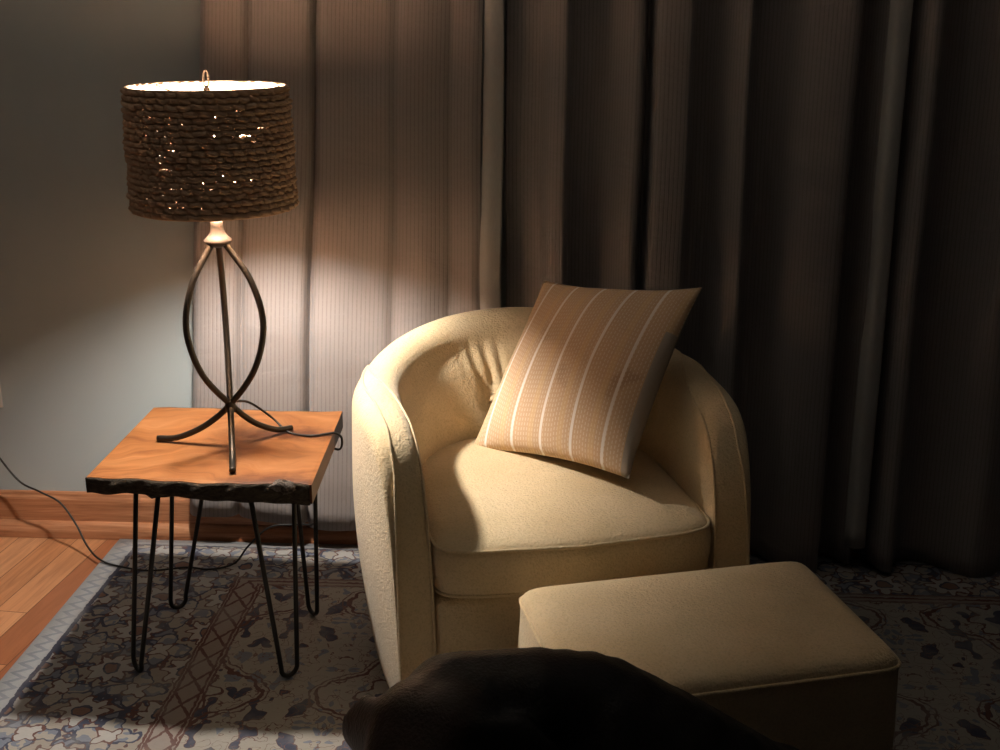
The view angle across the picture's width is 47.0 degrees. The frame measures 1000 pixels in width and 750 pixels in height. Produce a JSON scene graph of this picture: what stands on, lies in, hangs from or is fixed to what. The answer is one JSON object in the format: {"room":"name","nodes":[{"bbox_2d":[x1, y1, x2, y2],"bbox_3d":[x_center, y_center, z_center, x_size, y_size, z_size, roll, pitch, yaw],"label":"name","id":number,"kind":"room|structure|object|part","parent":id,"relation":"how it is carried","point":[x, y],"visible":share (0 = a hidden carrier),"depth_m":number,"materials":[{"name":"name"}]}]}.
{"room":"living room","nodes":[
{"label":"living room","id":0,"kind":"room"},
{"bbox_2d":[0,537,117,679],"bbox_3d":[0.168,1.132,1.172,4.950,0.050,4.400,1,18,3],"label":"floor","id":1,"kind":"structure","parent":0,"point":[38,576],"depth_m":2.97,"materials":[{"name":"brown wood"}]},
{"bbox_2d":[0,539,999,749],"bbox_3d":[0.524,0.857,1.932,3.303,0.010,2.450,1,18,3],"label":"area rug","id":2,"kind":"object","parent":1,"relation":"on","point":[210,679],"visible":0.5,"depth_m":2.59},
{"bbox_2d":[85,407,342,677],"bbox_3d":[-0.607,0.375,2.617,0.479,0.490,0.482,1,18,3],"label":"side table","id":3,"kind":"object","parent":2,"relation":"on","point":[272,467],"visible":0.91,"depth_m":2.47,"materials":[{"name":"brown wood"}]},
{"bbox_3d":[-0.748,0.445,2.464,0.071,0.450,0.135,-15,23,-39],"label":"leg","id":4,"kind":"part","parent":3,"relation":"part of","materials":[{"name":"black metal"}]},
{"bbox_2d":[0,69,342,570],"bbox_3d":[-0.827,-0.100,2.802,1.178,1.284,0.515,16,24,41],"label":"table lamp","id":5,"kind":"object","parent":3,"relation":"on","point":[214,152],"visible":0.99,"depth_m":2.21,"materials":[{"name":"brown metal"}]},
{"bbox_3d":[-0.833,0.219,2.946,1.138,0.588,0.362,11,21,31],"label":"power cord","id":6,"kind":"part","parent":5,"relation":"part of","materials":[{"name":"black plastic"}]},
{"bbox_3d":[-0.583,-0.459,2.319,0.344,0.242,0.341,1,18,3],"label":"lamp shade","id":7,"kind":"part","parent":5,"relation":"part of","materials":[{"name":"wicker"}]},
{"bbox_3d":[-0.624,-0.064,2.453,0.273,0.458,0.014,3,18,11],"label":"leg","id":8,"kind":"part","parent":5,"relation":"part of","materials":[{"name":"brown metal"}]},
{"bbox_3d":[-0.576,-0.052,2.415,0.014,0.458,0.253,-4,18,-11],"label":"leg","id":9,"kind":"part","parent":5,"relation":"part of","materials":[{"name":"brown metal"}]},
{"bbox_3d":[-0.562,-0.067,2.463,0.245,0.458,0.014,-16,24,-40],"label":"leg","id":10,"kind":"part","parent":5,"relation":"part of","materials":[{"name":"brown metal"}]},
{"bbox_3d":[-0.731,0.350,2.760,0.156,0.450,0.050,-15,23,-39],"label":"leg","id":11,"kind":"part","parent":3,"relation":"part of","materials":[{"name":"black metal"}]},
{"bbox_3d":[-0.474,0.447,2.457,0.132,0.450,0.044,-15,23,-39],"label":"leg","id":12,"kind":"part","parent":3,"relation":"part of","materials":[{"name":"black metal"}]},
{"bbox_3d":[-0.464,0.353,2.751,0.048,0.450,0.132,-15,23,-39],"label":"leg","id":13,"kind":"part","parent":3,"relation":"part of","materials":[{"name":"black metal"}]},
{"bbox_2d":[352,307,750,687],"bbox_3d":[0.081,0.274,2.544,0.803,0.704,0.786,-4,18,-13],"label":"armchair","id":14,"kind":"object","parent":2,"relation":"on","point":[452,531],"visible":0.7,"depth_m":2.27,"materials":[{"name":"beige fabric"}]},
{"bbox_3d":[0.095,0.480,2.534,0.552,0.318,0.565,-3,18,-11],"label":"rail","id":15,"kind":"part","parent":14,"relation":"part of","materials":[{"name":"beige fabric"}]},
{"bbox_2d":[422,437,710,594],"bbox_3d":[0.096,0.263,2.461,0.563,0.136,0.633,-3,18,-11],"label":"seat cushion","id":16,"kind":"object","parent":14,"relation":"on","point":[500,522],"depth_m":2.24,"materials":[{"name":"beige fabric"}]},
{"bbox_2d":[474,281,701,478],"bbox_3d":[0.180,-0.009,2.510,0.484,0.389,0.293,16,24,40],"label":"throw pillow","id":17,"kind":"object","parent":14,"relation":"on","point":[581,381],"visible":1,"depth_m":2.43,"materials":[{"name":"fabric"}]},
{"bbox_2d":[342,647,798,749],"bbox_3d":[0.407,0.646,1.536,1.213,0.633,0.440,-2,18,-5],"label":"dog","id":18,"kind":"object","parent":2,"relation":"on","point":[530,698],"visible":1,"depth_m":1.40},
{"bbox_2d":[518,561,900,749],"bbox_3d":[0.344,0.601,2.026,0.582,0.411,0.378,-4,18,-12],"label":"ottoman","id":19,"kind":"object","parent":2,"relation":"on","point":[770,647],"visible":0.78,"depth_m":1.89,"materials":[{"name":"beige fabric"}]},
{"bbox_2d":[0,0,505,490],"bbox_3d":[0.288,-0.706,2.838,4.950,2.440,0.100,1,18,3],"label":"wall","id":20,"kind":"structure","parent":0,"point":[93,290],"depth_m":2.98,"materials":[{"name":"grey paint"}]},
{"bbox_2d":[0,386,2,406],"bbox_3d":[-1.388,0.032,3.114,0.072,0.117,0.010,1,18,3],"label":"wall outlet","id":21,"kind":"object","parent":20,"relation":"attached to","point":[1,400],"visible":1,"depth_m":3.12,"materials":[{"name":"grey plastic"}]},
{"bbox_2d":[0,489,309,526],"bbox_3d":[0.285,0.411,3.135,4.950,0.128,0.014,1,18,3],"label":"baseboard","id":22,"kind":"structure","parent":20,"relation":"attached to","point":[14,504],"depth_m":3.20,"materials":[{"name":"brown wood"}]},
{"bbox_2d":[0,519,860,556],"bbox_3d":[0.284,0.457,3.131,4.950,0.044,0.022,1,18,3],"label":"trim","id":23,"kind":"structure","parent":20,"relation":"attached to","point":[8,527],"depth_m":3.19,"materials":[{"name":"brown wood"}]},
{"bbox_3d":[0.168,-1.240,0.415,5.150,0.050,4.400,1,18,3],"label":"ceiling","id":24,"kind":"structure","parent":0,"visible":0},
{"bbox_2d":[190,0,503,530],"bbox_3d":[-0.416,-0.713,2.740,0.860,2.363,0.058,1,18,4],"label":"curtain","id":25,"kind":"object","parent":24,"relation":"hanging from","point":[394,230],"visible":0.76,"depth_m":2.81,"materials":[{"name":"grey fabric"}]},
{"bbox_2d":[505,0,913,571],"bbox_3d":[0.478,-0.668,2.693,0.942,2.420,0.146,1,18,3],"label":"curtain","id":26,"kind":"object","parent":24,"relation":"hanging from","point":[746,153],"visible":0.7,"depth_m":2.76,"materials":[{"name":"grey fabric"}]},
{"bbox_2d":[853,0,999,577],"bbox_3d":[1.348,-0.645,2.630,0.899,2.426,0.126,1,18,3],"label":"curtain","id":27,"kind":"object","parent":24,"relation":"hanging from","point":[934,495],"visible":0.88,"depth_m":2.81,"materials":[{"name":"grey fabric"}]}
]}

